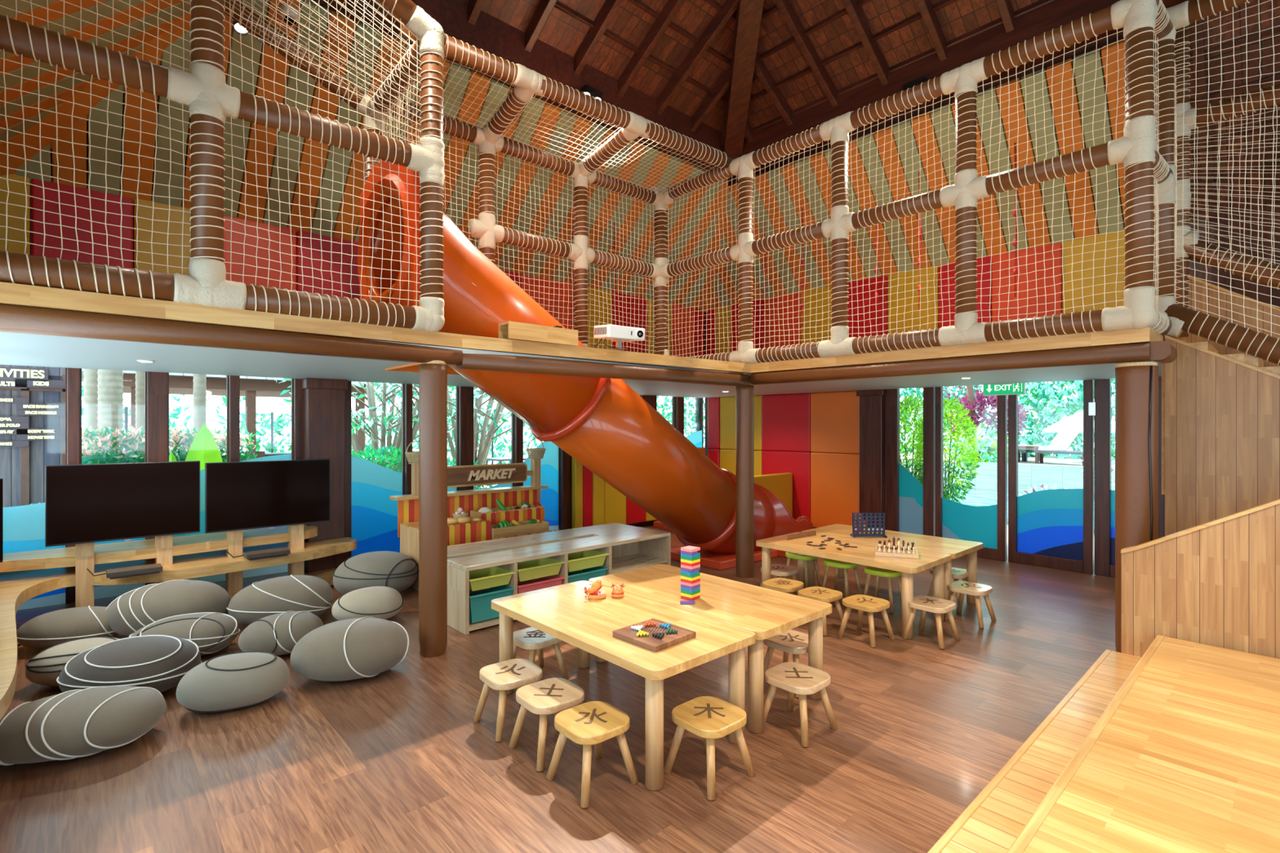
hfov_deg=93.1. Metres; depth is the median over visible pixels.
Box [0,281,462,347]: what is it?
trim
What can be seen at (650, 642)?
board
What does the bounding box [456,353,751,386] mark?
beam
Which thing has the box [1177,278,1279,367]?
wall
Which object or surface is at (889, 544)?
bishop
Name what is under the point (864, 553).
table
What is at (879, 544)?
chess rook
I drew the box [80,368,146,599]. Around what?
window
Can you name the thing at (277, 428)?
trees
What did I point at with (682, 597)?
wooden block
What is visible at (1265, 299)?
wall
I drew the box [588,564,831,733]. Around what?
table
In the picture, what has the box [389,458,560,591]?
market stall
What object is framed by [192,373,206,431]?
trunk
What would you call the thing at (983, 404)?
shrub
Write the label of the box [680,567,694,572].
wooden block
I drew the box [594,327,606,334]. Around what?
vent
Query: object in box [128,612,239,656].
cushion
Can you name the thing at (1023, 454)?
sun lounger
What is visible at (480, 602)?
tray
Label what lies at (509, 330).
wooden box
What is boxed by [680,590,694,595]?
wooden block
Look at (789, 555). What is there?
stool
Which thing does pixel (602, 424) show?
slide
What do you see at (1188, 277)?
trim
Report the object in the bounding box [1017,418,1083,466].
sun lounger
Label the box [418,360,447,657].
column
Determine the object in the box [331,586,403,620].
cushion
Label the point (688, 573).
wooden block
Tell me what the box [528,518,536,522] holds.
broccoli
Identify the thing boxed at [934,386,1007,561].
door
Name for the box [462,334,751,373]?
trim
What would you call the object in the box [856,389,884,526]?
trim
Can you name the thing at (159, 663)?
cushion
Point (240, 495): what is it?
screen
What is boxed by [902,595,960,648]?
stool
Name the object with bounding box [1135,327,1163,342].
trim
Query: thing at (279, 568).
window
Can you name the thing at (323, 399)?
column
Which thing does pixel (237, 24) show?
spotlight
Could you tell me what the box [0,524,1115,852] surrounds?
floor
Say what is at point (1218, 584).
wall
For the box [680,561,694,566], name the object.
wooden block
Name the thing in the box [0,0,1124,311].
wall panels
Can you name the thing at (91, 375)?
trunk
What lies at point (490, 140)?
safety net
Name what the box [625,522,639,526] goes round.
window
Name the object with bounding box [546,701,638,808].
stool
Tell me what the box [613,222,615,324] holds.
rope
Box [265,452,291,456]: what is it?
countertop
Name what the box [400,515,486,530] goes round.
countertop
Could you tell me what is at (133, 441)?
hedge
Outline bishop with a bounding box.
[887,542,891,552]
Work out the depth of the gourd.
6.81 m
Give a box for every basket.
[404,440,418,464]
[452,511,468,518]
[525,438,546,458]
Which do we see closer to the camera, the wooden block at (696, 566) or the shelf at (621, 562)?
the wooden block at (696, 566)
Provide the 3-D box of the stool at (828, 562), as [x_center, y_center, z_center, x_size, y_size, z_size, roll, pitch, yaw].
[1.887,1.427,5.687,0.280,0.344,0.300,0,0,-42]
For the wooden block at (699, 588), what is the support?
on the wooden block at (682, 591)
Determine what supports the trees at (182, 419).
on the ground at (531, 446)
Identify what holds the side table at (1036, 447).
on the terrace
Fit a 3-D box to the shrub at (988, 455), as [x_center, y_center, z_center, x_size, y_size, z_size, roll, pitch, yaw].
[8.548,0.518,15.409,1.708,1.315,1.716,0,0,-42]
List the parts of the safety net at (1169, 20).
net panel, lashing cord, lashing cord, lashing cord, rail, rail, rail, post, lashing cord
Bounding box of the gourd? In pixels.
[496,498,506,510]
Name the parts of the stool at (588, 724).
leg, leg, seat, leg, leg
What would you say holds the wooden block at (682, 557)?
on the wooden block
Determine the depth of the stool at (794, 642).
3.73 m
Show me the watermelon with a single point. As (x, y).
(504, 523)
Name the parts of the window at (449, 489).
frame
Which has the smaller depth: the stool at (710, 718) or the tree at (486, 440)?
the stool at (710, 718)
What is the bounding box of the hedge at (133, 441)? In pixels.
[81,424,257,464]
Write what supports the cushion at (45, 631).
on the floor
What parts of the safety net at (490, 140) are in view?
rail, net panel, lashing cord, net panel, net panel, post, lashing cord, rail, lashing cord, net panel, net panel, rail, lashing cord, lashing cord, rail, net panel, rail, post, lashing cord, lashing cord, rail, lashing cord, net panel, net panel, rail, lashing cord, lashing cord, rail, net panel, post, lashing cord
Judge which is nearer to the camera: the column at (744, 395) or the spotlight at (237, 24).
the spotlight at (237, 24)
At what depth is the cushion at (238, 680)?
3.37 m
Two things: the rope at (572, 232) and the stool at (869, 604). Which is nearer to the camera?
the stool at (869, 604)
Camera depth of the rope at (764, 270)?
8.34 m
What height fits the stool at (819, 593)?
0.289 m
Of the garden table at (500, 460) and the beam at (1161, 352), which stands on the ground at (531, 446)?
the garden table at (500, 460)
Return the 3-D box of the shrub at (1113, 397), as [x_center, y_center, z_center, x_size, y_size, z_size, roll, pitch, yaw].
[8.770,0.535,11.135,1.173,2.280,1.145,0,0,-42]
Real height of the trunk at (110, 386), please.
5.575 m
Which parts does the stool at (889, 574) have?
leg, leg, seat, leg, leg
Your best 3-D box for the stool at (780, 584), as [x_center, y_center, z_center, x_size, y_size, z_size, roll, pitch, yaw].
[1.205,1.458,5.109,0.308,0.289,0.308,0,0,44]
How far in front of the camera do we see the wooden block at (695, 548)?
3.67 m
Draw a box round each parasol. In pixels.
[81,392,179,451]
[222,396,291,453]
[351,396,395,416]
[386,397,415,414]
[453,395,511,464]
[1042,411,1115,432]
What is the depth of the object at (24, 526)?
5.08 m
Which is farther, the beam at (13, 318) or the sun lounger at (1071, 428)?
the sun lounger at (1071, 428)
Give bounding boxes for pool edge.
[901,459,1115,493]
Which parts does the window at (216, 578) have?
frame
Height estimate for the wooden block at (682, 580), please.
0.017 m
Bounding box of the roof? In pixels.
[50,0,1279,220]
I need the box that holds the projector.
[591,324,644,350]
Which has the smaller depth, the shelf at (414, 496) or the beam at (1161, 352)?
the beam at (1161, 352)
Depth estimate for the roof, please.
6.45 m
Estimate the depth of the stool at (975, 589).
4.98 m
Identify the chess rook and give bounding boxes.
[877,543,881,551]
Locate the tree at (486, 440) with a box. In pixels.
[364,382,524,488]
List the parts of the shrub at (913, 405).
stem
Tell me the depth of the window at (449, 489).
7.63 m
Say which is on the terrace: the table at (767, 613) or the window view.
the window view
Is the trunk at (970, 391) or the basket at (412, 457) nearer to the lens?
the basket at (412, 457)
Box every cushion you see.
[0,686,166,765]
[16,605,118,649]
[25,636,119,686]
[56,635,201,693]
[105,579,230,636]
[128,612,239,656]
[176,651,289,712]
[226,574,333,624]
[238,610,323,655]
[290,616,408,681]
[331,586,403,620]
[333,551,418,594]
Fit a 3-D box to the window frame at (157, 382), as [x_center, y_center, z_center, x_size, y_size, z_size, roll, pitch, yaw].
[-2.305,0.515,7.612,8.164,2.170,0.140,0,0,-42]
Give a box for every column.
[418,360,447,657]
[735,383,753,578]
[1115,361,1158,653]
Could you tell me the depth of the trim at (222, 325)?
4.97 m
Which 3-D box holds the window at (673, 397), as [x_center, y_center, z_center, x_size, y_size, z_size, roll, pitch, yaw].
[0.397,0.515,10.116,0.496,2.170,0.060,0,0,-42]
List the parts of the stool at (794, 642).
leg, seat, leg, leg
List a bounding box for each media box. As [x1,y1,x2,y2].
[86,563,162,579]
[226,547,290,560]
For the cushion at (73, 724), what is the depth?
2.88 m
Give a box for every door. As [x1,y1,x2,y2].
[884,386,934,536]
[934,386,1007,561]
[1008,379,1093,573]
[1088,376,1164,577]
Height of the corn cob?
0.111 m
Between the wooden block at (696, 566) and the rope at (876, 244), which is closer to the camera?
the wooden block at (696, 566)
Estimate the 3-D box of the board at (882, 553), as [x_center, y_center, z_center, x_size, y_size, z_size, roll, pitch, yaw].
[2.115,1.034,5.006,0.321,0.032,0.324,0,0,22]
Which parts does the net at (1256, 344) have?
rail, rail, lashing cord, lashing cord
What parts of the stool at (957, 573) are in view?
leg, seat, leg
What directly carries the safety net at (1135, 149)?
on the trim at (222, 325)
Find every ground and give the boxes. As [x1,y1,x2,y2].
[265,444,981,488]
[1007,524,1008,556]
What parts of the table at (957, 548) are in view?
leg, leg, leg, leg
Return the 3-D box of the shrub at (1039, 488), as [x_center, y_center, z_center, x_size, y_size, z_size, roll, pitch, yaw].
[6.923,1.350,10.201,1.222,0.792,1.205,0,0,-42]
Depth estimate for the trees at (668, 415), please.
29.99 m
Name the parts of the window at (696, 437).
pane, frame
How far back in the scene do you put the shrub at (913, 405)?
8.81 m
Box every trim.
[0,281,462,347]
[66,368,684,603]
[222,324,1164,374]
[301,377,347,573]
[385,362,624,379]
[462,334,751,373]
[751,327,1150,373]
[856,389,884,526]
[927,649,1111,852]
[1006,635,1164,852]
[1120,498,1279,553]
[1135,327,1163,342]
[1161,341,1279,494]
[1164,334,1279,378]
[1187,275,1279,311]
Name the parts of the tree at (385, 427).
stem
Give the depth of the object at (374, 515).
6.96 m
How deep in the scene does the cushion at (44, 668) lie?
3.66 m
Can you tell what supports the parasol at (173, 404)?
on the ground at (531, 446)
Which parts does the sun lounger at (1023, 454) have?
leg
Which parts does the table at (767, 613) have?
leg, leg, leg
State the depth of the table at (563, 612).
3.10 m
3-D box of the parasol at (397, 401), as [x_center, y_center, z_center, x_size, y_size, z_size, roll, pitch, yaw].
[-7.046,0.355,18.229,1.711,2.530,1.711,0,0,-42]
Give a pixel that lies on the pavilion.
(251, 387)
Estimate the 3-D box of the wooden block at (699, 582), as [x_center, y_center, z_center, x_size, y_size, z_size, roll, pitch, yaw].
[0.330,0.955,3.691,0.028,0.017,0.086,0,0,42]
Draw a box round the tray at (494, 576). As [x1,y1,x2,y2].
[469,566,515,591]
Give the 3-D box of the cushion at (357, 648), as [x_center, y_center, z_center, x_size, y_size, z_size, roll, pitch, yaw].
[-1.864,1.426,3.929,0.688,0.343,0.562,0,0,-20]
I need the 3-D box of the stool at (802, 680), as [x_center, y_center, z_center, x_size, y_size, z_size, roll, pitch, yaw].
[0.835,1.458,3.223,0.308,0.289,0.308,0,0,-42]
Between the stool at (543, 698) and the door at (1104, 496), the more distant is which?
the door at (1104, 496)
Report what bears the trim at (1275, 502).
attached to the wall at (1218, 584)
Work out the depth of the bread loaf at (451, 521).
6.15 m
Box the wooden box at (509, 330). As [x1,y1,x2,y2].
[497,320,577,346]
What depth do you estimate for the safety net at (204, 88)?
3.33 m
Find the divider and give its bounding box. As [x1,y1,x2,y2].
[753,472,792,516]
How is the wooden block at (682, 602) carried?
on the table at (767, 613)
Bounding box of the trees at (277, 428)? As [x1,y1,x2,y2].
[210,382,532,466]
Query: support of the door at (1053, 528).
in the wall at (1265, 299)
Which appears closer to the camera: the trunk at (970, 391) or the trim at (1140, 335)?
the trim at (1140, 335)
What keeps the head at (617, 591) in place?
on the table at (563, 612)
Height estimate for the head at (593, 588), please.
0.149 m
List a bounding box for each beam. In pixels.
[0,303,462,365]
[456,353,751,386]
[750,342,1151,385]
[1150,341,1177,363]
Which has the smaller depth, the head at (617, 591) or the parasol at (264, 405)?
the head at (617, 591)
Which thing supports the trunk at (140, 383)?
on the ground at (531, 446)
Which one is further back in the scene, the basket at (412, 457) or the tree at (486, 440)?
the tree at (486, 440)
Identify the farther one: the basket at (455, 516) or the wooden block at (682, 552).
the basket at (455, 516)
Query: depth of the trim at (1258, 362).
4.35 m
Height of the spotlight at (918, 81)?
0.130 m
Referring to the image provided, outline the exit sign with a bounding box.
[982,382,1025,395]
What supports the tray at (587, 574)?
on the storage cabinet
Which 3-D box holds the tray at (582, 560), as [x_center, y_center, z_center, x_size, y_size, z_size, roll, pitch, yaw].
[-0.589,1.233,5.609,0.468,0.109,0.400,0,0,-42]
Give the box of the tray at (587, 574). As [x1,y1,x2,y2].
[568,565,609,583]
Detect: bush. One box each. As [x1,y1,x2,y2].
[351,444,413,472]
[447,457,496,488]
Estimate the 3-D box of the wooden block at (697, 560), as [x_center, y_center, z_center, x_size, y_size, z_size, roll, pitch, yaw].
[0.330,0.818,3.691,0.028,0.017,0.086,0,0,42]
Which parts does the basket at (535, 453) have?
handle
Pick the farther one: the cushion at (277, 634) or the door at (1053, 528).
the door at (1053, 528)
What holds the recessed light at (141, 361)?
in the ceiling
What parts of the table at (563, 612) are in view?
leg, leg, leg, leg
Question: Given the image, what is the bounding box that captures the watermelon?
[496,520,511,528]
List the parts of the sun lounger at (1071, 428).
leg, mattress, frame, backrest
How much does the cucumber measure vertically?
0.134 m
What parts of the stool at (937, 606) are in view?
leg, leg, seat, leg, leg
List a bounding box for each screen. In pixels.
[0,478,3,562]
[44,460,199,546]
[204,458,329,533]
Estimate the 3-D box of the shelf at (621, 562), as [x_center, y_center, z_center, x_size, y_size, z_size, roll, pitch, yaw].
[-0.290,1.370,6.231,0.750,0.020,0.860,0,0,-43]
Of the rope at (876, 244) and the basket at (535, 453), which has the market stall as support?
the basket at (535, 453)
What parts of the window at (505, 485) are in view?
frame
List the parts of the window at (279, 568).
frame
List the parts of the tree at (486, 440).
stem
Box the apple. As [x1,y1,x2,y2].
[506,505,511,510]
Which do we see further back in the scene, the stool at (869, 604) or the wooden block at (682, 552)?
the stool at (869, 604)
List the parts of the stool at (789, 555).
leg, seat, leg, leg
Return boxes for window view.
[986,378,1115,459]
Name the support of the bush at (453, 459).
on the ground at (531, 446)
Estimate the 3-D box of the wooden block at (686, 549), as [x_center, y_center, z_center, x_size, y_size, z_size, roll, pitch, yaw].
[0.308,0.749,3.710,0.028,0.017,0.086,0,0,42]
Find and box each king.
[891,537,896,549]
[896,539,901,553]
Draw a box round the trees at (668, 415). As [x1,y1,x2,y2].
[524,395,704,448]
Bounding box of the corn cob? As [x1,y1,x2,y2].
[511,520,520,525]
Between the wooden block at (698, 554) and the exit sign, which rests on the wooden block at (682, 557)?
the wooden block at (698, 554)
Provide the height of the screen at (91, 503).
0.632 m
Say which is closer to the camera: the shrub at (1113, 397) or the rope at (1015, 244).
the rope at (1015, 244)
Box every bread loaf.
[447,517,457,524]
[457,516,471,523]
[471,517,481,521]
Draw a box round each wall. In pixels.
[30,152,182,267]
[704,202,1279,528]
[1121,503,1279,658]
[1164,337,1279,536]
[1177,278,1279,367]
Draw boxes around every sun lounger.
[967,420,1039,462]
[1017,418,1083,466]
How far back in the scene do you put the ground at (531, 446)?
35.42 m
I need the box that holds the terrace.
[900,452,1115,466]
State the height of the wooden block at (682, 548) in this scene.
0.017 m
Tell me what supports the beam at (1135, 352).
attached to the ceiling
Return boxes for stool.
[473,658,549,742]
[508,677,584,771]
[513,626,568,679]
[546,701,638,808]
[663,696,755,800]
[760,564,798,586]
[762,577,804,595]
[763,629,808,697]
[763,662,837,746]
[784,551,822,588]
[795,586,847,635]
[822,558,862,597]
[837,594,894,647]
[863,566,901,613]
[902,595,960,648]
[927,567,968,604]
[943,581,996,627]
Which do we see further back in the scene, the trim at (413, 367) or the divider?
the divider
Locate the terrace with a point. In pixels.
(1049, 460)
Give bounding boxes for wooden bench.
[0,524,356,720]
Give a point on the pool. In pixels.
(975, 497)
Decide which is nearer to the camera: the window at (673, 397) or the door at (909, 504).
the door at (909, 504)
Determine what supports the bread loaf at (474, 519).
on the market stall
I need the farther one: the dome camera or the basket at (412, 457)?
the basket at (412, 457)
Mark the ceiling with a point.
(15, 348)
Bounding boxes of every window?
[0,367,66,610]
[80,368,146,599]
[168,372,228,582]
[242,378,293,577]
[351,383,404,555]
[447,386,457,491]
[473,413,514,489]
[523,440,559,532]
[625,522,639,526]
[657,396,675,520]
[685,397,703,447]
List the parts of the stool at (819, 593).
seat, leg, leg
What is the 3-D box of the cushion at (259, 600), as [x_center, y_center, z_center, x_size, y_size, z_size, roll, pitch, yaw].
[-2.918,1.409,4.945,0.746,0.377,0.558,0,0,-25]
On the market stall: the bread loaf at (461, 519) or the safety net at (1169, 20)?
the bread loaf at (461, 519)
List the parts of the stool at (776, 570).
seat, leg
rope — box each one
[570,208,573,324]
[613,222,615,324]
[762,219,765,332]
[800,207,804,326]
[874,186,878,306]
[916,172,921,310]
[1012,142,1017,297]
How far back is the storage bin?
5.21 m
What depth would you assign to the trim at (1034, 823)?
2.27 m
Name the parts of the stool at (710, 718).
leg, leg, seat, leg, leg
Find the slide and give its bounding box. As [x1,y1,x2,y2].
[357,160,813,554]
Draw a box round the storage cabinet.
[447,522,671,635]
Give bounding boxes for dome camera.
[280,4,300,25]
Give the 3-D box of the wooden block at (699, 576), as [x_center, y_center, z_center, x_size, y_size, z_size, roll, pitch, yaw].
[0.330,0.921,3.691,0.028,0.017,0.086,0,0,42]
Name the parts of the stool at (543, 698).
leg, leg, seat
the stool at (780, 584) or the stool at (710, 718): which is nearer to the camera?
the stool at (710, 718)
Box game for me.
[850,512,887,537]
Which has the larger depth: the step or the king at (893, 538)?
the king at (893, 538)
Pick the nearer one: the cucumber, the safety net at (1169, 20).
the safety net at (1169, 20)
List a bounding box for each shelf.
[389,484,547,501]
[611,553,666,573]
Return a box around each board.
[0,364,65,507]
[612,618,695,652]
[875,545,918,559]
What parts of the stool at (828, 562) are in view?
leg, leg, seat, leg, leg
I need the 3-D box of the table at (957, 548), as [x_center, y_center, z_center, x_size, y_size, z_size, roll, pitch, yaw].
[2.350,1.323,5.767,0.730,0.546,1.460,0,0,-42]
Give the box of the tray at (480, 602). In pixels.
[469,585,515,623]
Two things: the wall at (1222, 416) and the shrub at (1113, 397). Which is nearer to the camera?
the wall at (1222, 416)
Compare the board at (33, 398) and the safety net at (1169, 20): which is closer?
the safety net at (1169, 20)
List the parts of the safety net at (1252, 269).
net panel, post, lashing cord, rail, net panel, rail, lashing cord, lashing cord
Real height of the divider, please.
0.793 m
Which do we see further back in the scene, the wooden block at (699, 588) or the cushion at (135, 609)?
the cushion at (135, 609)
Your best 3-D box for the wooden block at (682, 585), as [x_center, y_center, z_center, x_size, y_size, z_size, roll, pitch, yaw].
[0.289,0.973,3.689,0.086,0.017,0.028,0,0,42]
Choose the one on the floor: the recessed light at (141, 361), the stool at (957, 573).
the stool at (957, 573)
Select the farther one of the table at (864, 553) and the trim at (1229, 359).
the table at (864, 553)
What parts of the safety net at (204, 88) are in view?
lashing cord, lashing cord, rail, rail, net panel, net panel, post, lashing cord, net panel, net panel, rail, lashing cord, lashing cord, rail, lashing cord, rail, post, lashing cord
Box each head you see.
[583,579,606,599]
[610,582,624,598]
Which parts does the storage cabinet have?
panel, panel, panel, panel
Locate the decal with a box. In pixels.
[168,422,222,470]
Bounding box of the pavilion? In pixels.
[81,368,382,458]
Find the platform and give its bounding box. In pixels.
[1023,636,1279,852]
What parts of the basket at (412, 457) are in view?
handle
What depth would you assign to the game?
5.76 m
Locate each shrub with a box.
[899,393,923,484]
[912,397,981,503]
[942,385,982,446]
[942,422,1008,462]
[947,391,1030,453]
[1018,484,1074,495]
[1080,394,1115,490]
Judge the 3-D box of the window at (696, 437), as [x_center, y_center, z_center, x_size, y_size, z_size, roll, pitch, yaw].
[0.899,0.515,10.576,0.568,2.170,0.060,0,0,-42]
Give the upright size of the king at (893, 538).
0.105 m
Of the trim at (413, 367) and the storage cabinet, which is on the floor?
the storage cabinet
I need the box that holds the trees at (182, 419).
[81,368,191,457]
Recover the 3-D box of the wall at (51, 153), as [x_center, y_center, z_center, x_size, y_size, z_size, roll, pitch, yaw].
[-2.136,-1.435,7.808,9.100,1.730,0.200,0,0,-42]
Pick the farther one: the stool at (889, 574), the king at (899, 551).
the stool at (889, 574)
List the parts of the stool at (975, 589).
leg, leg, seat, leg, leg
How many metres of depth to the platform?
2.24 m
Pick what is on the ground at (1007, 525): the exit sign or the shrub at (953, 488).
the shrub at (953, 488)
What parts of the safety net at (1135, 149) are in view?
post, lashing cord, lashing cord, lashing cord, rail, rail, net panel, net panel, lashing cord, rail, post, lashing cord, rail, rail, lashing cord, lashing cord, lashing cord, rail, net panel, net panel, post, lashing cord, rail, lashing cord, rail, lashing cord, lashing cord, rail, net panel, net panel, lashing cord, post, rail, lashing cord, lashing cord, lashing cord, rail, rail, net panel, net panel, post, lashing cord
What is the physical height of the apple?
0.080 m
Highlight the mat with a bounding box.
[653,520,792,570]
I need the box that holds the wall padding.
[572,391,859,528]
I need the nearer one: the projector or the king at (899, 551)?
the king at (899, 551)
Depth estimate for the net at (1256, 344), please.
4.17 m
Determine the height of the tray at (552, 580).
0.219 m
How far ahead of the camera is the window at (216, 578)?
5.88 m
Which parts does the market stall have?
panel, post, sign rail, post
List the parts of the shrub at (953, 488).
stem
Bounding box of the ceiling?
[0,331,1161,397]
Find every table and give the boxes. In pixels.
[485,457,526,464]
[491,580,755,791]
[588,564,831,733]
[755,532,951,639]
[800,524,983,616]
[1017,445,1044,463]
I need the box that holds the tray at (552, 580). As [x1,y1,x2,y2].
[517,574,564,594]
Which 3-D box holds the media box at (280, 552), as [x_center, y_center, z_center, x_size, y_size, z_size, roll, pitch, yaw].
[-3.452,1.148,5.495,0.454,0.064,0.249,0,0,-42]
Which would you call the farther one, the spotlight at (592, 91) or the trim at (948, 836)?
the spotlight at (592, 91)
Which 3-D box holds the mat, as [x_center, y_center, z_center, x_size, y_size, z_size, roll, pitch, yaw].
[1.091,1.550,8.527,2.730,0.100,2.800,0,0,-42]
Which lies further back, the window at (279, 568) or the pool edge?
the pool edge
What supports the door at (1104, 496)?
in the wall at (1265, 299)
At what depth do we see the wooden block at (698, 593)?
3.67 m
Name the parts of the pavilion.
post, post, post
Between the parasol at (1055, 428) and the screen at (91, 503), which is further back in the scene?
the parasol at (1055, 428)
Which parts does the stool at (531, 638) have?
leg, leg, seat, leg, leg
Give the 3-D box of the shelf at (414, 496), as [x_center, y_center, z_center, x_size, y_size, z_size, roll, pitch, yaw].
[-1.872,0.743,6.884,1.840,0.035,0.200,0,0,-43]
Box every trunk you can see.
[83,368,97,452]
[97,368,124,453]
[134,370,145,442]
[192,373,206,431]
[965,385,977,459]
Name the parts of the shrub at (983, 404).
stem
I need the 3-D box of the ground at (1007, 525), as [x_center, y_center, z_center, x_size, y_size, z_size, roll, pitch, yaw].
[27.282,1.680,9.577,36.830,0.120,37.260,0,0,-42]
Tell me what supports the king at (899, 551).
on the board at (882, 553)
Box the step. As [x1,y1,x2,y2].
[940,650,1142,852]
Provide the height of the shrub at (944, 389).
2.485 m
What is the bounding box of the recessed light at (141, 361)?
[137,360,154,362]
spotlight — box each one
[233,20,263,43]
[580,84,602,100]
[902,75,928,90]
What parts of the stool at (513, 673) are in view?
leg, leg, seat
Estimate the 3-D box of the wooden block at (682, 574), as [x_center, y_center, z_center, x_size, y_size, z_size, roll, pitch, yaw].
[0.289,0.904,3.689,0.086,0.017,0.028,0,0,42]
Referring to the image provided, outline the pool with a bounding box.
[944,489,1024,524]
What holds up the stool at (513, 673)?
on the floor
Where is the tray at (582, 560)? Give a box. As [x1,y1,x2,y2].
[568,549,609,572]
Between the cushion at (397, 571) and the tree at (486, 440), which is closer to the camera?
the cushion at (397, 571)
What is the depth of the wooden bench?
5.08 m
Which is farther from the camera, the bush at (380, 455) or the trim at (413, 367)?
the bush at (380, 455)
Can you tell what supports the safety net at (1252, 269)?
attached to the wall at (1192, 338)
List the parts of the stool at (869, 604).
leg, leg, seat, leg, leg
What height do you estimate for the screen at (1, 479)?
0.593 m
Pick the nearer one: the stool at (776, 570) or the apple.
the stool at (776, 570)
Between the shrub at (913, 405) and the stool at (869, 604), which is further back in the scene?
the shrub at (913, 405)
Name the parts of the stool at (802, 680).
leg, leg, seat, leg, leg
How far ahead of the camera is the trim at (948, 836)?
2.54 m
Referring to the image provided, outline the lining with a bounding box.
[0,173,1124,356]
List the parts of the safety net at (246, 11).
lashing cord, rail, net panel, post, lashing cord, lashing cord, net panel, rail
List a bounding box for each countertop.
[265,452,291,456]
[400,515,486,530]
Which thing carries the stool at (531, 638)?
on the floor
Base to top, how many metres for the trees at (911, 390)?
6.465 m
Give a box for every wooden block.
[680,546,692,551]
[680,550,694,555]
[680,555,694,560]
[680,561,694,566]
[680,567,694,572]
[680,573,694,577]
[680,578,694,583]
[680,584,694,589]
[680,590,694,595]
[680,595,694,599]
[680,600,694,604]
[684,546,694,551]
[686,570,698,575]
[688,546,700,552]
[688,552,700,558]
[688,558,700,564]
[688,564,700,569]
[688,575,700,581]
[688,581,700,586]
[688,586,700,592]
[688,592,700,598]
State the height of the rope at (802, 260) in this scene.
1.550 m
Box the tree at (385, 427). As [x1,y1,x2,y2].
[274,377,480,472]
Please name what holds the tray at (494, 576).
in the storage cabinet
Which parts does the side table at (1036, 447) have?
leg, leg, leg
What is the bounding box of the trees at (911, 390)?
[899,384,987,454]
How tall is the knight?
0.066 m
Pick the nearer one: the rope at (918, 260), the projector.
the projector
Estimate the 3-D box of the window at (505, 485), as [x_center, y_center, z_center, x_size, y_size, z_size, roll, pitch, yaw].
[-1.940,0.515,7.974,0.624,2.170,0.060,0,0,-42]
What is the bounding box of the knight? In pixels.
[906,545,911,554]
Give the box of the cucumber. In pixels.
[521,500,530,507]
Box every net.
[0,0,444,332]
[223,0,445,185]
[372,22,735,355]
[649,0,1159,364]
[1151,0,1190,337]
[1164,0,1279,365]
[1168,24,1279,338]

